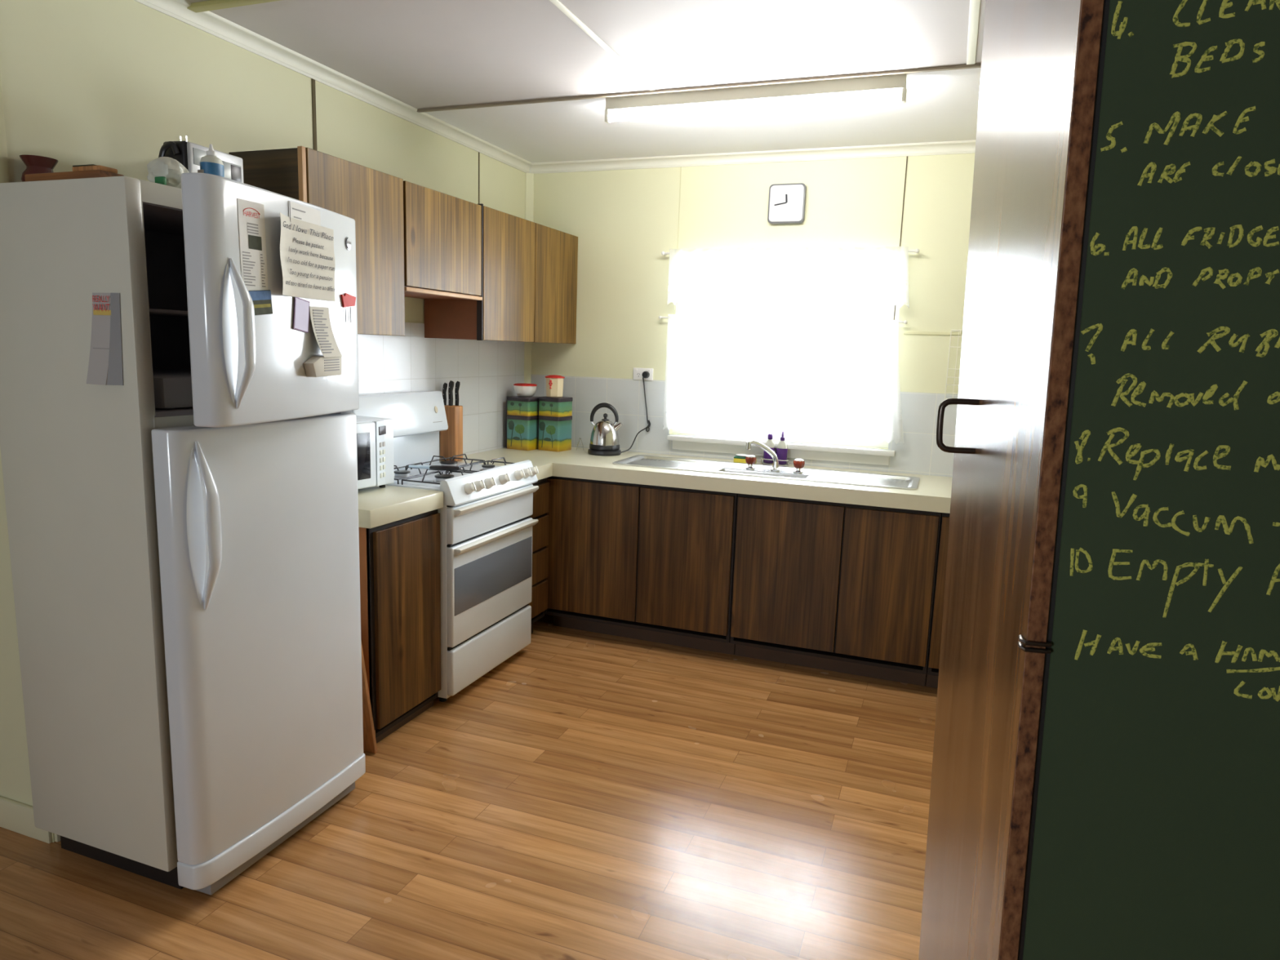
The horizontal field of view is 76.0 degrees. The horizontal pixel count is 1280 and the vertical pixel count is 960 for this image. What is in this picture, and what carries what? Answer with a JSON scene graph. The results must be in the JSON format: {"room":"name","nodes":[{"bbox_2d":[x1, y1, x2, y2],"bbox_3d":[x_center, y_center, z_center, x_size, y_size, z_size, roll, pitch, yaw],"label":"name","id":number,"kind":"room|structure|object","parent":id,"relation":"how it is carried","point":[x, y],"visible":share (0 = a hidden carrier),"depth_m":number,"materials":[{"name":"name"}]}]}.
{"room":"kitchen","nodes":[
{"label":"kitchen","id":0,"kind":"room"},
{"bbox_2d":[0,503,27,804],"bbox_3d":[-2.493,-0.253,2.546,1.600,2.480,0.100,5,10,20],"label":"wall","id":1,"kind":"structure","parent":0,"point":[12,772],"depth_m":2.38,"materials":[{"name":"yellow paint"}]},
{"bbox_2d":[0,795,52,843],"bbox_3d":[-2.505,0.936,2.664,1.700,0.095,0.014,5,10,20],"label":"baseboard","id":2,"kind":"structure","parent":1,"relation":"attached to","point":[16,816],"depth_m":2.41,"materials":[{"name":"paint"}]},
{"bbox_2d":[0,0,525,806],"bbox_3d":[-1.216,-0.366,3.525,0.100,2.480,2.840,5,10,20],"label":"wall","id":3,"kind":"structure","parent":0,"point":[102,82],"depth_m":2.49,"materials":[{"name":"yellow paint"}]},
{"bbox_2d":[0,73,55,842],"bbox_3d":[-1.685,-0.172,2.212,0.054,2.480,0.034,5,10,20],"label":"trim","id":4,"kind":"structure","parent":3,"relation":"attached to","point":[4,171],"depth_m":2.10,"materials":[{"name":"beige wood"}]},
{"bbox_2d":[54,833,60,841],"bbox_3d":[-1.564,0.956,2.739,0.014,0.095,0.780,5,10,20],"label":"baseboard","id":5,"kind":"structure","parent":3,"relation":"attached to","point":[57,837],"depth_m":2.38,"materials":[{"name":"paint"}]},
{"bbox_2d":[186,0,280,13],"bbox_3d":[0.548,-1.286,1.833,4.200,0.014,0.038,5,10,20],"label":"trim","id":6,"kind":"structure","parent":3,"relation":"attached to","point":[211,5],"depth_m":2.49,"materials":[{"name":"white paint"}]},
{"bbox_2d":[311,78,317,151],"bbox_3d":[-1.265,-0.301,3.259,0.004,2.432,0.016,5,10,20],"label":"trim","id":7,"kind":"structure","parent":3,"relation":"attached to","point":[313,92],"depth_m":3.08,"materials":[{"name":"yellow paint"}]},
{"bbox_2d":[229,146,404,336],"bbox_3d":[-1.147,-0.832,2.972,0.314,0.588,0.528,5,10,20],"label":"upper cabinet","id":8,"kind":"object","parent":3,"relation":"attached to","point":[374,198],"visible":0.55,"depth_m":2.93,"materials":[{"name":"brown wood"}]},
{"bbox_2d":[133,0,532,173],"bbox_3d":[-1.107,-1.560,3.308,0.048,0.048,2.840,5,10,20],"label":"trim","id":9,"kind":"structure","parent":3,"relation":"attached to","point":[211,23],"depth_m":3.06,"materials":[{"name":"paint"}]},
{"bbox_2d":[393,431,439,471],"bbox_3d":[-1.100,-0.120,3.669,0.038,0.176,0.642,5,10,20],"label":"backsplash","id":10,"kind":"structure","parent":3,"relation":"attached to","point":[416,448],"depth_m":3.78,"materials":[{"name":"white"}]},
{"bbox_2d":[357,322,524,458],"bbox_3d":[-1.024,-0.405,3.885,0.006,0.665,2.014,5,10,20],"label":"backsplash","id":11,"kind":"structure","parent":3,"relation":"attached to","point":[487,371],"depth_m":4.14,"materials":[{"name":"tile"}]},
{"bbox_2d":[403,180,482,300],"bbox_3d":[-0.950,-0.990,3.465,0.318,0.412,0.562,5,10,20],"label":"upper cabinet","id":12,"kind":"object","parent":3,"relation":"attached to","point":[442,232],"visible":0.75,"depth_m":3.38,"materials":[{"name":"brown wood"}]},
{"bbox_2d":[478,151,479,204],"bbox_3d":[-0.831,-1.200,4.220,0.004,0.932,0.007,5,10,20],"label":"trim","id":13,"kind":"structure","parent":3,"relation":"attached to","point":[478,152],"depth_m":4.16,"materials":[{"name":"yellow paint"}]},
{"bbox_2d":[424,204,577,343],"bbox_3d":[-0.678,-1.015,4.209,0.314,0.600,1.010,5,10,20],"label":"upper cabinet","id":14,"kind":"object","parent":3,"relation":"attached to","point":[529,268],"visible":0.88,"depth_m":3.98,"materials":[{"name":"brown wood"}]},
{"bbox_2d":[0,613,937,959],"bbox_3d":[-0.772,1.292,1.355,6.100,0.080,7.200,5,10,20],"label":"floor","id":15,"kind":"structure","parent":0,"point":[588,795],"depth_m":2.46,"materials":[{"name":"brown wood"}]},
{"bbox_2d":[0,173,365,894],"bbox_3d":[-1.202,0.149,2.353,0.780,1.834,0.675,5,10,20],"label":"refrigerator","id":16,"kind":"object","parent":15,"relation":"on","point":[184,534],"visible":0.98,"depth_m":2.10,"materials":[{"name":"white paint"}]},
{"bbox_2d":[19,155,58,182],"bbox_3d":[-1.570,-0.796,2.144,0.083,0.088,0.083,5,10,20],"label":"clay vase","id":17,"kind":"object","parent":16,"relation":"on","point":[34,164],"visible":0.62,"depth_m":2.11,"materials":[{"name":"red ceramic"}]},
{"bbox_2d":[24,169,124,181],"bbox_3d":[-1.375,-0.732,1.990,0.260,0.022,0.065,5,10,20],"label":"chopping board","id":18,"kind":"object","parent":16,"relation":"on","point":[93,173],"visible":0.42,"depth_m":1.95,"materials":[{"name":"brown wood"}]},
{"bbox_2d":[72,164,117,173],"bbox_3d":[-1.306,-0.743,1.961,0.093,0.014,0.047,5,10,20],"label":"block","id":19,"kind":"object","parent":18,"relation":"on","point":[91,166],"visible":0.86,"depth_m":1.94,"materials":[{"name":"brown wood"}]},
{"bbox_2d":[86,292,123,385],"bbox_3d":[-1.272,-0.334,1.938,0.104,0.216,0.022,5,10,20],"label":"paper note","id":20,"kind":"object","parent":16,"relation":"attached to","point":[105,359],"visible":1,"depth_m":1.94,"materials":[{"name":"grey paper"}]},
{"bbox_2d":[146,156,189,188],"bbox_3d":[-1.175,-0.762,2.038,0.097,0.080,0.098,5,10,20],"label":"plastic bag","id":21,"kind":"object","parent":16,"relation":"on","point":[166,171],"visible":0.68,"depth_m":2.01,"materials":[{"name":"clear plastic"}]},
{"bbox_2d":[158,136,244,182],"bbox_3d":[-1.268,-0.876,2.381,0.105,0.192,0.226,5,9,17],"label":"radio","id":22,"kind":"object","parent":16,"relation":"on","point":[189,154],"visible":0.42,"depth_m":2.29,"materials":[{"name":"silver plastic"}]},
{"bbox_2d":[197,143,224,177],"bbox_3d":[-1.111,-0.801,2.124,0.050,0.134,0.062,5,10,20],"label":"bottle","id":23,"kind":"object","parent":16,"relation":"on","point":[210,163],"visible":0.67,"depth_m":2.10,"materials":[{"name":"plastic"}]},
{"bbox_2d":[142,173,359,427],"bbox_3d":[-1.155,-0.471,2.254,0.730,0.567,0.657,5,10,20],"label":"freezer","id":24,"kind":"object","parent":16,"relation":"in","point":[209,361],"depth_m":2.03,"materials":[{"name":"metal"}]},
{"bbox_2d":[237,198,267,290],"bbox_3d":[-0.925,-0.556,1.959,0.002,0.214,0.098,4,9,12],"label":"leaflet","id":25,"kind":"object","parent":16,"relation":"attached to","point":[251,224],"visible":0.98,"depth_m":1.96,"materials":[{"name":"white paper"}]},
{"bbox_2d":[248,234,262,250],"bbox_3d":[-0.923,-0.569,1.964,0.001,0.033,0.047,4,9,12],"label":"picture","id":26,"kind":"object","parent":25,"relation":"on","point":[255,241],"depth_m":1.96},
{"bbox_2d":[248,289,272,315],"bbox_3d":[-0.923,-0.432,1.992,0.004,0.066,0.089,4,9,11],"label":"photo magnet","id":27,"kind":"object","parent":16,"relation":"attached to","point":[262,300],"visible":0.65,"depth_m":2.00},
{"bbox_2d":[248,290,271,307],"bbox_3d":[-0.922,-0.439,1.988,0.001,0.048,0.084,4,9,11],"label":"picture","id":28,"kind":"object","parent":27,"relation":"attached to","point":[260,299],"depth_m":1.99},
{"bbox_2d":[293,297,310,333],"bbox_3d":[-0.892,-0.435,2.160,0.002,0.093,0.079,3,9,9],"label":"card","id":29,"kind":"object","parent":16,"relation":"attached to","point":[301,310],"visible":1,"depth_m":2.16,"materials":[{"name":"white paper"}]},
{"bbox_2d":[288,200,320,226],"bbox_3d":[-0.881,-0.681,2.158,0.003,0.080,0.150,3,9,8],"label":"slip","id":30,"kind":"object","parent":16,"relation":"attached to","point":[298,211],"visible":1,"depth_m":2.15,"materials":[{"name":"white paper"}]},
{"bbox_2d":[280,212,335,302],"bbox_3d":[-0.881,-0.582,2.166,0.020,0.198,0.293,3,9,4],"label":"sheet","id":31,"kind":"object","parent":16,"relation":"attached to","point":[307,255],"visible":1,"depth_m":2.17,"materials":[{"name":"paper"}]},
{"bbox_2d":[303,306,342,377],"bbox_3d":[-0.869,-0.380,2.248,0.035,0.189,0.155,3,9,8],"label":"paper note","id":32,"kind":"object","parent":16,"relation":"attached to","point":[329,364],"visible":1,"depth_m":2.25,"materials":[{"name":"paper"}]},
{"bbox_2d":[340,293,355,322],"bbox_3d":[-0.858,-0.507,2.412,0.005,0.084,0.092,3,9,5],"label":"magnet","id":33,"kind":"object","parent":16,"relation":"attached to","point":[348,300],"visible":1,"depth_m":2.40,"materials":[{"name":"red plastic"}]},
{"bbox_2d":[360,639,377,753],"bbox_3d":[-1.148,0.751,2.959,0.406,0.455,0.091,5,10,20],"label":"leaning board","id":34,"kind":"object","parent":15,"relation":"on","point":[370,745],"visible":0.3,"depth_m":2.92,"materials":[{"name":"wood"}]},
{"bbox_2d":[359,509,440,743],"bbox_3d":[-1.097,0.527,3.182,0.488,0.832,0.410,5,10,20],"label":"base cabinet","id":35,"kind":"object","parent":15,"relation":"on","point":[400,560],"visible":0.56,"depth_m":3.05,"materials":[{"name":"brown wood"}]},
{"bbox_2d":[358,484,443,528],"bbox_3d":[-1.083,0.085,3.096,0.505,0.066,0.441,5,10,20],"label":"countertop","id":36,"kind":"structure","parent":35,"relation":"on","point":[378,506],"depth_m":3.02,"materials":[{"name":"beige laminate"}]},
{"bbox_2d":[356,415,394,488],"bbox_3d":[-1.164,-0.090,3.100,0.248,0.272,0.440,7,10,27],"label":"microwave oven","id":37,"kind":"object","parent":36,"relation":"on","point":[375,435],"visible":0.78,"depth_m":3.13,"materials":[{"name":"white plastic"}]},
{"bbox_2d":[351,390,538,702],"bbox_3d":[-0.854,0.250,3.654,0.572,1.246,0.698,5,10,20],"label":"gas stove","id":38,"kind":"object","parent":15,"relation":"on","point":[486,523],"visible":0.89,"depth_m":3.54,"materials":[{"name":"white metal"}]},
{"bbox_2d":[351,390,448,437],"bbox_3d":[-1.070,-0.290,3.632,0.090,0.186,0.642,5,10,20],"label":"backguard","id":39,"kind":"object","parent":38,"relation":"attached to","point":[416,414],"depth_m":3.66,"materials":[{"name":"white metal"}]},
{"bbox_2d":[408,465,461,471],"bbox_3d":[-0.849,-0.051,3.382,0.216,0.020,0.043,3,9,6],"label":"gas lighter","id":40,"kind":"object","parent":38,"relation":"on","point":[446,468],"visible":1,"depth_m":3.36,"materials":[{"name":"black plastic"}]},
{"bbox_2d":[386,462,500,490],"bbox_3d":[-0.865,-0.020,3.612,0.448,0.020,0.682,5,10,20],"label":"cooktop","id":41,"kind":"object","parent":38,"relation":"in","point":[431,478],"depth_m":3.48,"materials":[{"name":"white metal"}]},
{"bbox_2d":[528,477,549,633],"bbox_3d":[-0.736,0.387,4.135,0.488,0.832,0.250,5,10,20],"label":"drawer unit","id":42,"kind":"object","parent":15,"relation":"on","point":[539,604],"visible":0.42,"depth_m":4.07,"materials":[{"name":"brown wood"}]},
{"bbox_2d":[544,475,737,654],"bbox_3d":[0.080,0.385,4.317,0.990,0.832,0.643,5,10,20],"label":"base cabinet","id":43,"kind":"object","parent":15,"relation":"on","point":[646,562],"visible":0.71,"depth_m":4.01,"materials":[{"name":"brown wood"}]},
{"bbox_2d":[439,446,952,513],"bbox_3d":[0.559,0.004,3.947,2.982,0.066,0.897,5,10,20],"label":"countertop","id":44,"kind":"structure","parent":43,"relation":"on","point":[933,493],"depth_m":3.85,"materials":[{"name":"beige laminate"}]},
{"bbox_2d":[440,404,462,461],"bbox_3d":[-0.928,-0.231,4.029,0.090,0.272,0.072,5,10,20],"label":"knife block","id":45,"kind":"object","parent":44,"relation":"on","point":[451,438],"visible":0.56,"depth_m":4.00,"materials":[{"name":"brown wood"}]},
{"bbox_2d":[442,382,447,405],"bbox_3d":[-0.951,-0.420,3.992,0.026,0.110,0.019,5,10,20],"label":"kitchen knife","id":46,"kind":"object","parent":45,"relation":"in","point":[445,384],"visible":0.92,"depth_m":3.99,"materials":[{"name":"black plastic"}]},
{"bbox_2d":[448,380,453,405],"bbox_3d":[-0.920,-0.423,3.982,0.026,0.122,0.019,5,10,20],"label":"kitchen knife","id":47,"kind":"object","parent":45,"relation":"on","point":[451,383],"visible":1,"depth_m":3.98,"materials":[{"name":"black plastic"}]},
{"bbox_2d":[454,381,460,405],"bbox_3d":[-0.891,-0.423,3.997,0.026,0.120,0.019,5,10,20],"label":"kitchen knife","id":48,"kind":"object","parent":45,"relation":"on","point":[458,383],"visible":1,"depth_m":3.99,"materials":[{"name":"black plastic"}]},
{"bbox_2d":[506,414,538,450],"bbox_3d":[-0.648,-0.272,4.602,0.153,0.190,0.153,6,10,26],"label":"canister","id":49,"kind":"object","parent":44,"relation":"on","point":[522,432],"visible":0.81,"depth_m":4.54,"materials":[{"name":"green metal"}]},
{"bbox_2d":[506,395,538,416],"bbox_3d":[-0.643,-0.416,4.579,0.153,0.102,0.153,6,10,26],"label":"canister","id":50,"kind":"object","parent":49,"relation":"on","point":[516,405],"visible":0.73,"depth_m":4.52,"materials":[{"name":"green metal"}]},
{"bbox_2d":[513,382,537,396],"bbox_3d":[-0.640,-0.502,4.565,0.130,0.074,0.130,5,10,20],"label":"lidded bowl","id":51,"kind":"object","parent":50,"relation":"on","point":[523,389],"visible":1,"depth_m":4.52,"materials":[{"name":"white ceramic"}]},
{"bbox_2d":[537,415,572,451],"bbox_3d":[-0.476,-0.265,4.592,0.145,0.192,0.145,7,10,27],"label":"canister","id":52,"kind":"object","parent":44,"relation":"on","point":[554,433],"visible":0.92,"depth_m":4.54,"materials":[{"name":"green metal"}]},
{"bbox_2d":[537,395,573,417],"bbox_3d":[-0.471,-0.411,4.569,0.145,0.104,0.145,7,10,27],"label":"canister","id":53,"kind":"object","parent":52,"relation":"on","point":[547,406],"visible":0.93,"depth_m":4.51,"materials":[{"name":"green metal"}]},
{"bbox_2d":[545,374,564,397],"bbox_3d":[-0.474,-0.522,4.548,0.108,0.122,0.108,5,10,20],"label":"beaker","id":54,"kind":"object","parent":53,"relation":"on","point":[554,383],"visible":1,"depth_m":4.51,"materials":[{"name":"beige plastic"}]},
{"bbox_2d":[587,371,650,456],"bbox_3d":[-0.127,-0.374,4.514,0.344,0.455,0.185,-6,12,-40],"label":"electric kettle","id":55,"kind":"object","parent":44,"relation":"on","point":[604,438],"visible":1,"depth_m":4.43,"materials":[{"name":"silver metal"}]},
{"bbox_2d":[733,455,756,463],"bbox_3d":[0.555,-0.106,4.320,0.113,0.032,0.055,5,10,20],"label":"sponge","id":56,"kind":"object","parent":44,"relation":"on","point":[737,459],"visible":0.62,"depth_m":4.30,"materials":[{"name":"yellow"}]},
{"bbox_2d":[736,453,748,457],"bbox_3d":[0.543,-0.130,4.321,0.081,0.013,0.044,5,10,20],"label":"crumpled cloth","id":57,"kind":"object","parent":56,"relation":"on","point":[738,455],"visible":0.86,"depth_m":4.31,"materials":[{"name":"white fabric"}]},
{"bbox_2d":[612,454,919,489],"bbox_3d":[0.603,0.027,4.054,1.462,0.158,0.392,5,10,20],"label":"sink","id":58,"kind":"object","parent":44,"relation":"in","point":[907,482],"visible":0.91,"depth_m":4.07,"materials":[{"name":"silver metal"}]},
{"bbox_2d":[760,450,789,466],"bbox_3d":[0.707,-0.118,4.284,0.151,0.078,0.072,5,10,20],"label":"caddy","id":59,"kind":"object","parent":44,"relation":"on","point":[762,458],"visible":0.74,"depth_m":4.26,"materials":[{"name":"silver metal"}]},
{"bbox_2d":[763,433,775,463],"bbox_3d":[0.679,-0.166,4.288,0.059,0.154,0.043,5,10,20],"label":"soap bottle","id":60,"kind":"object","parent":59,"relation":"in","point":[769,443],"visible":0.81,"depth_m":4.27,"materials":[{"name":"plastic"}]},
{"bbox_2d":[776,431,787,464],"bbox_3d":[0.740,-0.169,4.265,0.059,0.170,0.043,5,10,20],"label":"soap bottle","id":61,"kind":"object","parent":59,"relation":"in","point":[781,449],"visible":0.92,"depth_m":4.25,"materials":[{"name":"plastic"}]},
{"bbox_2d":[745,440,804,473],"bbox_3d":[0.664,-0.118,4.064,0.300,0.156,0.122,5,10,20],"label":"tap","id":62,"kind":"object","parent":44,"relation":"on","point":[750,460],"visible":1,"depth_m":4.06,"materials":[{"name":"silver metal"}]},
{"bbox_2d":[729,493,941,685],"bbox_3d":[0.963,0.467,3.994,0.890,0.832,0.643,5,10,20],"label":"base cabinet","id":63,"kind":"object","parent":15,"relation":"on","point":[831,586],"visible":0.91,"depth_m":3.69,"materials":[{"name":"brown wood"}]},
{"bbox_2d":[925,512,950,688],"bbox_3d":[1.681,0.532,3.733,0.635,0.832,0.643,5,10,20],"label":"base cabinet","id":64,"kind":"object","parent":15,"relation":"on","point":[932,676],"visible":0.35,"depth_m":3.54,"materials":[{"name":"brown wood"}]},
{"bbox_2d":[186,0,986,163],"bbox_3d":[-0.687,-1.234,0.951,6.100,0.080,7.200,5,10,20],"label":"ceiling","id":65,"kind":"structure","parent":0,"point":[420,54],"depth_m":2.87,"materials":[{"name":"paint"}]},
{"bbox_2d":[549,0,654,90],"bbox_3d":[-0.982,-1.124,0.475,0.022,0.006,5.880,5,10,20],"label":"trim","id":66,"kind":"structure","parent":65,"relation":"attached to","point":[557,3],"depth_m":2.71,"materials":[{"name":"paint"}]},
{"bbox_2d":[416,63,981,112],"bbox_3d":[0.388,-1.496,3.098,3.000,0.010,0.018,5,10,20],"label":"trim","id":67,"kind":"structure","parent":65,"relation":"attached to","point":[975,65],"depth_m":3.13,"materials":[{"name":"paint"}]},
{"bbox_2d":[604,73,906,123],"bbox_3d":[0.409,-1.456,3.135,1.170,0.097,0.040,5,10,20],"label":"fluorescent light","id":68,"kind":"object","parent":65,"relation":"attached to","point":[895,82],"visible":1,"depth_m":3.10,"materials":[{"name":"white plastic"}]},
{"bbox_2d":[966,0,980,64],"bbox_3d":[0.101,-1.025,0.079,0.028,0.006,5.880,5,10,20],"label":"trim","id":69,"kind":"structure","parent":65,"relation":"attached to","point":[975,5],"depth_m":2.51,"materials":[{"name":"paint"}]},
{"bbox_2d":[531,153,974,644],"bbox_3d":[0.750,-0.433,4.357,3.200,2.480,0.100,5,10,20],"label":"wall","id":70,"kind":"structure","parent":0,"point":[623,221],"depth_m":4.26,"materials":[{"name":"yellow paint"}]},
{"bbox_2d":[524,173,533,383],"bbox_3d":[-0.647,-0.972,4.733,0.036,1.532,0.036,5,10,20],"label":"trim","id":71,"kind":"structure","parent":70,"relation":"attached to","point":[529,177],"depth_m":4.64,"materials":[{"name":"yellow paint"}]},
{"bbox_2d":[633,367,653,380],"bbox_3d":[0.017,-0.589,4.549,0.116,0.066,0.016,5,10,20],"label":"power socket","id":72,"kind":"object","parent":70,"relation":"attached to","point":[637,372],"visible":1,"depth_m":4.55,"materials":[{"name":"white plastic"}]},
{"bbox_2d":[675,166,681,314],"bbox_3d":[0.198,-1.100,4.413,0.004,1.122,0.004,5,10,20],"label":"trim","id":73,"kind":"structure","parent":70,"relation":"attached to","point":[681,166],"depth_m":4.36,"materials":[{"name":"yellow paint"}]},
{"bbox_2d":[530,374,958,477],"bbox_3d":[0.727,-0.289,4.330,3.000,0.413,0.006,5,10,20],"label":"backsplash","id":74,"kind":"structure","parent":70,"relation":"attached to","point":[919,453],"depth_m":4.54,"materials":[{"name":"tile"}]},
{"bbox_2d":[528,139,976,173],"bbox_3d":[0.764,-1.623,4.096,3.000,0.048,0.048,5,10,20],"label":"trim","id":75,"kind":"structure","parent":70,"relation":"attached to","point":[958,147],"depth_m":4.15,"materials":[{"name":"paint"}]},
{"bbox_2d":[666,434,894,465],"bbox_3d":[0.727,-0.163,4.348,1.200,0.077,0.097,5,10,20],"label":"trim","id":76,"kind":"structure","parent":70,"relation":"attached to","point":[830,453],"depth_m":4.28,"materials":[{"name":"white paint"}]},
{"bbox_2d":[658,315,907,324],"bbox_3d":[0.709,-0.828,4.233,1.288,0.018,0.048,5,10,20],"label":"curtain rod","id":77,"kind":"object","parent":70,"relation":"attached to","point":[905,322],"visible":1,"depth_m":4.01,"materials":[{"name":"white metal"}]},
{"bbox_2d":[662,314,777,436],"bbox_3d":[0.416,-0.556,4.350,0.598,0.626,0.034,5,10,20],"label":"cafe curtain","id":78,"kind":"object","parent":77,"relation":"hanging from","point":[709,357],"visible":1,"depth_m":4.34,"materials":[{"name":"fabric"}]},
{"bbox_2d":[771,318,903,444],"bbox_3d":[1.010,-0.503,4.132,0.666,0.606,0.034,5,10,20],"label":"cafe curtain","id":79,"kind":"object","parent":77,"relation":"hanging from","point":[833,361],"visible":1,"depth_m":4.13,"materials":[{"name":"fabric"}]},
{"bbox_2d":[671,273,902,448],"bbox_3d":[0.750,-0.689,4.338,1.170,0.960,0.045,5,10,20],"label":"window","id":80,"kind":"structure","parent":70,"relation":"in","point":[681,309],"depth_m":4.33,"materials":[{"name":"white glass"}]},
{"bbox_2d":[767,182,806,224],"bbox_3d":[0.742,-1.397,4.139,0.184,0.192,0.040,5,10,20],"label":"wall clock","id":81,"kind":"object","parent":70,"relation":"attached to","point":[787,202],"visible":1,"depth_m":4.13,"materials":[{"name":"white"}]},
{"bbox_2d":[661,248,919,255],"bbox_3d":[0.734,-1.158,4.169,1.312,0.022,0.060,5,10,20],"label":"curtain rod","id":82,"kind":"object","parent":70,"relation":"attached to","point":[917,251],"visible":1,"depth_m":3.94,"materials":[{"name":"white metal"}]},
{"bbox_2d":[666,246,909,308],"bbox_3d":[0.729,-1.027,4.151,1.237,0.292,0.034,5,10,20],"label":"curtain valance","id":83,"kind":"object","parent":82,"relation":"hanging from","point":[852,261],"visible":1,"depth_m":4.14,"materials":[{"name":"fabric"}]},
{"bbox_2d":[893,155,907,319],"bbox_3d":[1.266,-1.002,4.023,0.005,1.122,0.004,5,10,20],"label":"trim","id":84,"kind":"structure","parent":70,"relation":"attached to","point":[907,156],"depth_m":3.97,"materials":[{"name":"yellow paint"}]},
{"bbox_2d":[903,331,962,335],"bbox_3d":[1.726,-0.690,3.892,0.900,0.014,0.008,5,10,20],"label":"trim","id":85,"kind":"structure","parent":70,"relation":"attached to","point":[904,332],"depth_m":4.00,"materials":[{"name":"yellow paint"}]},
{"bbox_2d":[944,329,962,399],"bbox_3d":[1.631,-0.550,3.934,0.286,0.335,0.034,5,10,20],"label":"wire rack","id":86,"kind":"object","parent":70,"relation":"attached to","point":[958,331],"visible":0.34,"depth_m":3.96,"materials":[{"name":"white metal"}]},
{"bbox_3d":[1.290,0.188,0.580,1.700,2.480,0.088,5,10,20],"label":"wall partition","id":87,"kind":"structure","parent":0,"visible":0},
{"bbox_2d":[918,0,1103,959],"bbox_3d":[0.432,0.139,1.061,0.100,2.310,0.469,4,9,10],"label":"door","id":88,"kind":"structure","parent":87,"relation":"in","point":[1040,59],"depth_m":0.94,"materials":[{"name":"brown wood"}]},
{"bbox_2d":[1017,0,1279,959],"bbox_3d":[0.729,0.226,0.738,0.715,2.280,0.021,5,10,20],"label":"chalkboard","id":89,"kind":"object","parent":87,"relation":"attached to","point":[1154,833],"visible":1,"depth_m":0.78,"materials":[{"name":"green paint"}]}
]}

